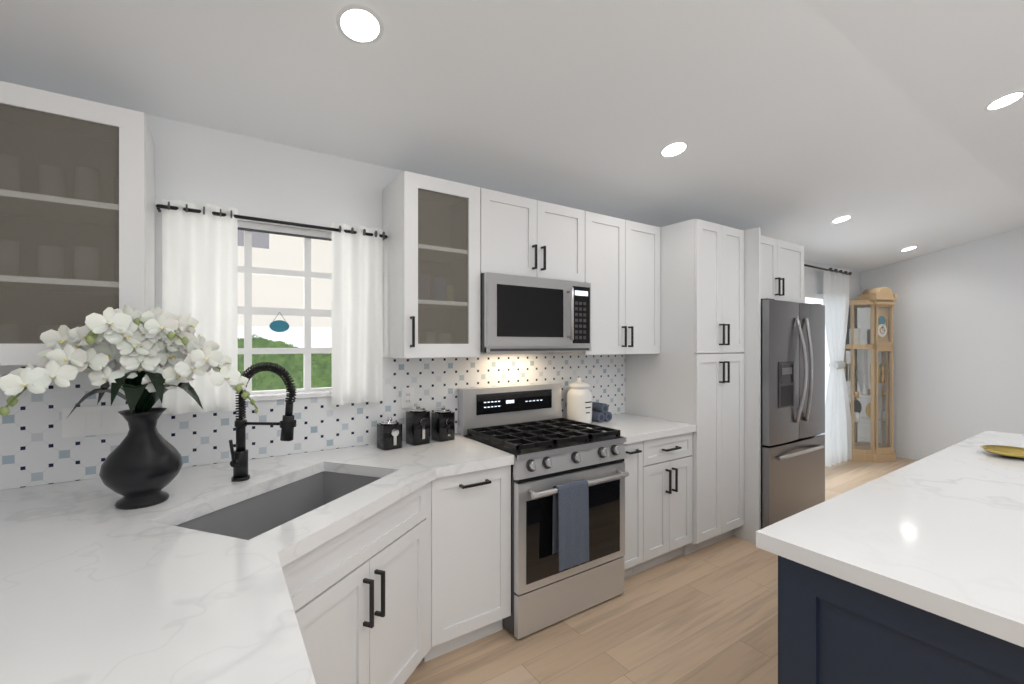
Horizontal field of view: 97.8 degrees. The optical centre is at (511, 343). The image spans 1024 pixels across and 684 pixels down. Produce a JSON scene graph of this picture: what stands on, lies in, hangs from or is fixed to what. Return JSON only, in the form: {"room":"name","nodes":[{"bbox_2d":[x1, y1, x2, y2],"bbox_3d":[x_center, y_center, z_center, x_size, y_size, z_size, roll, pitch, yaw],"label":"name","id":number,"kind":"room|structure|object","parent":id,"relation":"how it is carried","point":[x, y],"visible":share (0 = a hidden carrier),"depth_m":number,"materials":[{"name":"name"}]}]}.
{"room":"kitchen","nodes":[
{"label":"kitchen","id":0,"kind":"room"},
{"bbox_2d":[145,114,860,354],"bbox_3d":[0.317,0.090,3.272,10.950,2.740,0.200,0,0,-34],"label":"wall","id":1,"kind":"structure","parent":0,"point":[243,175],"depth_m":2.16,"materials":[{"name":"white paint"}]},
{"bbox_2d":[0,81,154,365],"bbox_3d":[-1.805,-0.390,1.515,0.900,0.920,0.374,0,0,-34],"label":"upper cabinet","id":2,"kind":"object","parent":1,"relation":"attached to","point":[77,211],"visible":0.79,"depth_m":1.53,"materials":[{"name":"white wood"}]},
{"bbox_2d":[156,199,387,413],"bbox_3d":[-1.084,-0.152,2.142,0.977,0.915,0.129,0,0,-34],"label":"curtains","id":3,"kind":"object","parent":1,"relation":"attached to","point":[200,262],"visible":0.94,"depth_m":2.00,"materials":[{"name":"white fabric"}]},
{"bbox_2d":[238,221,331,394],"bbox_3d":[-1.191,-0.165,2.280,0.876,0.866,0.054,0,0,-34],"label":"window","id":4,"kind":"structure","parent":1,"relation":"in","point":[247,310],"depth_m":2.28,"materials":[{"name":"white"}]},
{"bbox_2d":[269,312,288,331],"bbox_3d":[-1.171,-0.110,2.250,0.090,0.100,0.005,0,0,-34],"label":"suncatcher","id":5,"kind":"object","parent":4,"relation":"hanging from","point":[279,326],"visible":0.96,"depth_m":2.25,"materials":[{"name":"teal glass"}]},
{"bbox_2d":[238,390,331,401],"bbox_3d":[-1.149,0.259,2.217,0.880,0.021,0.105,0,0,-34],"label":"window sill","id":6,"kind":"structure","parent":1,"relation":"attached to","point":[278,396],"depth_m":2.21,"materials":[{"name":"white stone"}]},
{"bbox_2d":[0,354,625,489],"bbox_3d":[-1.145,0.307,2.175,4.900,0.474,0.007,0,0,-34],"label":"tile backsplash","id":7,"kind":"structure","parent":1,"relation":"attached to","point":[36,448],"depth_m":2.18,"materials":[{"name":"tile"}]},
{"bbox_2d":[62,404,128,437],"bbox_3d":[-1.682,0.309,1.808,0.200,0.116,0.007,0,0,-34],"label":"electrical outlet plate","id":8,"kind":"object","parent":7,"relation":"attached to","point":[90,421],"depth_m":1.80,"materials":[{"name":"white plastic"}]},
{"bbox_2d":[401,387,413,408],"bbox_3d":[-0.591,0.305,2.533,0.075,0.116,0.008,0,0,-34],"label":"electrical outlet plate","id":9,"kind":"object","parent":7,"relation":"attached to","point":[407,394],"depth_m":2.53,"materials":[{"name":"white plastic"}]},
{"bbox_2d":[383,171,479,357],"bbox_3d":[-0.431,-0.390,2.428,0.429,0.920,0.374,0,0,-34],"label":"upper cabinet","id":10,"kind":"object","parent":1,"relation":"attached to","point":[431,271],"visible":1,"depth_m":2.30,"materials":[{"name":"white wood"}]},
{"bbox_2d":[480,188,584,281],"bbox_3d":[0.066,-0.618,2.758,0.760,0.464,0.374,0,0,-34],"label":"upper cabinet","id":11,"kind":"object","parent":1,"relation":"attached to","point":[521,236],"visible":0.85,"depth_m":2.61,"materials":[{"name":"white wood"}]},
{"bbox_2d":[480,272,591,352],"bbox_3d":[0.089,-0.169,2.723,0.757,0.427,0.456,0,0,-34],"label":"over-the-range microwave","id":12,"kind":"object","parent":11,"relation":"attached to","point":[518,313],"visible":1,"depth_m":2.52,"materials":[{"name":"silver metal"}]},
{"bbox_2d":[552,211,659,354],"bbox_3d":[0.692,-0.390,3.174,0.739,0.920,0.374,0,0,-34],"label":"upper cabinet","id":13,"kind":"object","parent":1,"relation":"attached to","point":[622,266],"visible":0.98,"depth_m":3.03,"materials":[{"name":"white wood"}]},
{"bbox_2d":[804,292,829,433],"bbox_3d":[3.339,0.430,5.139,1.950,2.060,0.033,0,0,-34],"label":"door","id":14,"kind":"structure","parent":1,"relation":"in","point":[812,298],"depth_m":5.40,"materials":[{"name":"white"}]},
{"bbox_2d":[804,264,851,466],"bbox_3d":[3.507,0.263,5.165,1.760,2.355,0.175,0,0,-34],"label":"curtain","id":15,"kind":"object","parent":1,"relation":"attached to","point":[838,437],"visible":0.96,"depth_m":5.37,"materials":[{"name":"white fabric"}]},
{"bbox_2d":[0,0,1023,271],"bbox_3d":[2.262,-1.723,0.344,10.950,1.494,6.870,0,0,-34],"label":"ceiling","id":16,"kind":"structure","parent":0,"point":[802,122],"depth_m":2.08,"materials":[{"name":"white paint"}]},
{"bbox_2d":[336,5,383,44],"bbox_3d":[-0.544,-1.141,1.602,0.162,0.033,0.162,0,0,29],"label":"recessed light","id":17,"kind":"object","parent":16,"relation":"in","point":[360,24],"depth_m":1.60,"materials":[{"name":"white"}]},
{"bbox_2d":[659,141,688,157],"bbox_3d":[0.946,-1.138,2.612,0.162,0.033,0.162,0,0,-43],"label":"recessed light","id":18,"kind":"object","parent":16,"relation":"in","point":[675,148],"depth_m":2.61,"materials":[{"name":"white plastic"}]},
{"bbox_2d":[830,215,851,222],"bbox_3d":[2.971,-1.125,4.032,0.162,0.033,0.162,0,0,-43],"label":"recessed light","id":19,"kind":"object","parent":16,"relation":"in","point":[843,218],"depth_m":4.02,"materials":[{"name":"white plastic"}]},
{"bbox_2d":[900,246,917,250],"bbox_3d":[4.632,-1.112,5.214,0.162,0.033,0.162,0,0,11],"label":"recessed light","id":20,"kind":"object","parent":16,"relation":"in","point":[913,247],"depth_m":5.21,"materials":[{"name":"white"}]},
{"bbox_2d":[984,90,1023,110],"bbox_3d":[2.752,-1.357,2.495,0.162,0.033,0.162,0,0,11],"label":"recessed light","id":21,"kind":"object","parent":16,"relation":"in","point":[1010,98],"depth_m":2.49,"materials":[{"name":"white"}]},
{"bbox_2d":[404,457,917,683],"bbox_3d":[2.212,1.510,0.419,10.950,0.100,7.050,0,0,-34],"label":"floor","id":22,"kind":"structure","parent":0,"point":[707,614],"depth_m":2.24,"materials":[{"name":"brown wood"}]},
{"bbox_2d":[282,482,430,683],"bbox_3d":[-0.729,1.026,1.652,0.559,0.868,0.871,0,0,19],"label":"base cabinet","id":23,"kind":"object","parent":22,"relation":"on","point":[360,594],"visible":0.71,"depth_m":1.57,"materials":[{"name":"white wood"}]},
{"bbox_2d":[0,550,315,683],"bbox_3d":[-0.808,0.670,0.778,0.755,0.250,1.290,0,0,-34],"label":"countertop","id":24,"kind":"structure","parent":23,"relation":"on","point":[184,582],"depth_m":0.84,"materials":[{"name":"white stone"}]},
{"bbox_2d":[0,434,513,613],"bbox_3d":[-1.066,0.670,1.536,2.524,0.250,1.158,0,0,-34],"label":"countertop","id":25,"kind":"structure","parent":23,"relation":"on","point":[59,541],"depth_m":1.49,"materials":[{"name":"white stone"}]},
{"bbox_2d":[99,408,182,509],"bbox_3d":[-1.271,0.386,1.539,0.222,0.316,0.222,0,0,-34],"label":"vase","id":26,"kind":"object","parent":25,"relation":"on","point":[142,464],"visible":0.98,"depth_m":1.49,"materials":[{"name":"black ceramic"}]},
{"bbox_2d":[0,305,257,417],"bbox_3d":[-1.254,0.108,1.512,0.675,0.472,0.300,0,0,-34],"label":"orchid flowers","id":27,"kind":"object","parent":26,"relation":"in","point":[146,352],"visible":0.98,"depth_m":1.45,"materials":[{"name":"white plant"}]},
{"bbox_2d":[229,362,295,481],"bbox_3d":[-0.999,0.307,1.788,0.228,0.473,0.180,0,0,-34],"label":"spring faucet","id":28,"kind":"object","parent":25,"relation":"on","point":[239,455],"visible":0.83,"depth_m":1.78,"materials":[{"name":"black metal"}]},
{"bbox_2d":[377,417,401,449],"bbox_3d":[-0.640,0.465,2.347,0.108,0.159,0.120,0,0,-42],"label":"canister","id":29,"kind":"object","parent":25,"relation":"on","point":[389,433],"visible":1,"depth_m":2.31,"materials":[{"name":"black"}]},
{"bbox_2d":[406,405,429,445],"bbox_3d":[-0.514,0.440,2.455,0.108,0.209,0.120,0,0,-42],"label":"canister","id":30,"kind":"object","parent":25,"relation":"on","point":[417,424],"visible":1,"depth_m":2.41,"materials":[{"name":"black"}]},
{"bbox_2d":[431,406,454,441],"bbox_3d":[-0.390,0.450,2.549,0.108,0.189,0.120,0,0,-42],"label":"canister","id":31,"kind":"object","parent":25,"relation":"on","point":[442,423],"visible":1,"depth_m":2.51,"materials":[{"name":"black"}]},
{"bbox_2d":[423,465,510,661],"bbox_3d":[-0.336,1.026,2.333,0.423,0.868,0.637,0,0,-34],"label":"base cabinet","id":32,"kind":"object","parent":22,"relation":"on","point":[470,557],"visible":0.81,"depth_m":2.10,"materials":[{"name":"white wood"}]},
{"bbox_2d":[458,383,628,638],"bbox_3d":[0.183,0.865,2.626,0.757,1.190,0.720,0,0,-34],"label":"gas range","id":33,"kind":"object","parent":22,"relation":"on","point":[538,436],"visible":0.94,"depth_m":2.44,"materials":[{"name":"silver metal"}]},
{"bbox_2d":[552,479,588,571],"bbox_3d":[0.301,0.917,2.288,0.200,0.416,0.061,0,0,-34],"label":"towel","id":34,"kind":"object","parent":33,"relation":"hanging from","point":[570,535],"visible":1,"depth_m":2.26,"materials":[{"name":"fabric"}]},
{"bbox_2d":[624,441,642,578],"bbox_3d":[0.565,1.026,2.932,0.213,0.868,0.637,0,0,-34],"label":"base cabinet","id":35,"kind":"object","parent":22,"relation":"on","point":[633,461],"visible":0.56,"depth_m":2.72,"materials":[{"name":"white wood"}]},
{"bbox_2d":[633,432,692,574],"bbox_3d":[0.864,1.026,3.131,0.500,0.868,0.637,0,0,-34],"label":"base cabinet","id":36,"kind":"object","parent":22,"relation":"on","point":[667,498],"visible":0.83,"depth_m":2.89,"materials":[{"name":"white wood"}]},
{"bbox_2d":[572,413,695,443],"bbox_3d":[0.771,0.568,3.075,0.715,0.045,0.628,0,0,-34],"label":"countertop","id":37,"kind":"structure","parent":36,"relation":"on","point":[632,428],"depth_m":2.95,"materials":[{"name":"white stone"}]},
{"bbox_2d":[567,377,591,424],"bbox_3d":[0.464,0.386,3.069,0.172,0.317,0.174,0,0,-34],"label":"cookie jar","id":38,"kind":"object","parent":37,"relation":"on","point":[579,400],"visible":0.92,"depth_m":3.00,"materials":[{"name":"white ceramic"}]},
{"bbox_2d":[592,402,611,421],"bbox_3d":[0.610,0.480,3.184,0.138,0.126,0.152,0,0,-34],"label":"rolled towels","id":39,"kind":"object","parent":37,"relation":"on","point":[600,413],"visible":0.81,"depth_m":3.13,"materials":[{"name":"blue fabric"}]},
{"bbox_2d":[626,219,743,554],"bbox_3d":[1.326,0.305,3.418,0.584,2.310,0.669,0,0,-34],"label":"pantry cabinet","id":40,"kind":"object","parent":22,"relation":"on","point":[692,372],"visible":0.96,"depth_m":3.15,"materials":[{"name":"white wood"}]},
{"bbox_2d":[733,227,803,543],"bbox_3d":[1.992,0.305,3.820,0.966,2.310,0.738,0,0,-34],"label":"tall cabinet","id":41,"kind":"object","parent":22,"relation":"on","point":[773,268],"visible":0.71,"depth_m":3.31,"materials":[{"name":"white wood"}]},
{"bbox_2d":[761,298,824,528],"bbox_3d":[2.038,0.564,3.752,0.908,1.792,0.846,0,0,-34],"label":"fridge","id":42,"kind":"object","parent":22,"relation":"on","point":[792,407],"visible":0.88,"depth_m":3.37,"materials":[{"name":"silver metal"}]},
{"bbox_2d":[844,287,897,462],"bbox_3d":[4.589,0.378,5.660,0.690,2.165,0.313,0,0,-15],"label":"grandfather clock","id":43,"kind":"object","parent":22,"relation":"on","point":[869,336],"visible":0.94,"depth_m":5.60,"materials":[{"name":"beige wood"}]},
{"bbox_2d":[778,555,1023,683],"bbox_3d":[2.064,1.026,1.716,2.642,0.870,0.734,0,0,-34],"label":"kitchen island","id":44,"kind":"object","parent":22,"relation":"on","point":[830,631],"depth_m":1.12,"materials":[{"name":"blue wood"}]},
{"bbox_2d":[756,431,1023,650],"bbox_3d":[2.160,0.567,1.591,2.740,0.046,1.120,0,0,-34],"label":"island countertop","id":45,"kind":"structure","parent":44,"relation":"on","point":[941,534],"depth_m":1.27,"materials":[{"name":"white stone"}]},
{"bbox_2d":[981,445,1023,457],"bbox_3d":[2.427,0.528,2.165,0.220,0.032,0.220,0,0,-34],"label":"dish","id":46,"kind":"object","parent":45,"relation":"on","point":[1012,451],"visible":1,"depth_m":2.21,"materials":[{"name":"yellow metal"}]},
{"bbox_2d":[861,227,1023,451],"bbox_3d":[6.745,-0.575,3.311,0.200,4.070,6.850,0,0,-34],"label":"wall","id":47,"kind":"structure","parent":0,"point":[958,343],"depth_m":5.31,"materials":[{"name":"white paint"}]},
{"bbox_2d":[885,444,935,459],"bbox_3d":[6.598,1.390,3.332,0.019,0.140,6.649,0,0,-34],"label":"baseboard","id":48,"kind":"structure","parent":47,"relation":"attached to","point":[910,453],"depth_m":5.64,"materials":[{"name":"white wood"}]},
{"label":"outside","id":49,"kind":"structure","parent":0,"visible":0},
{"bbox_2d":[238,230,331,390],"bbox_3d":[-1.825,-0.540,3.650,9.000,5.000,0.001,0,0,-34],"label":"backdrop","id":50,"kind":"structure","parent":49,"point":[294,290],"depth_m":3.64,"materials":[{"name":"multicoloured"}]}
]}

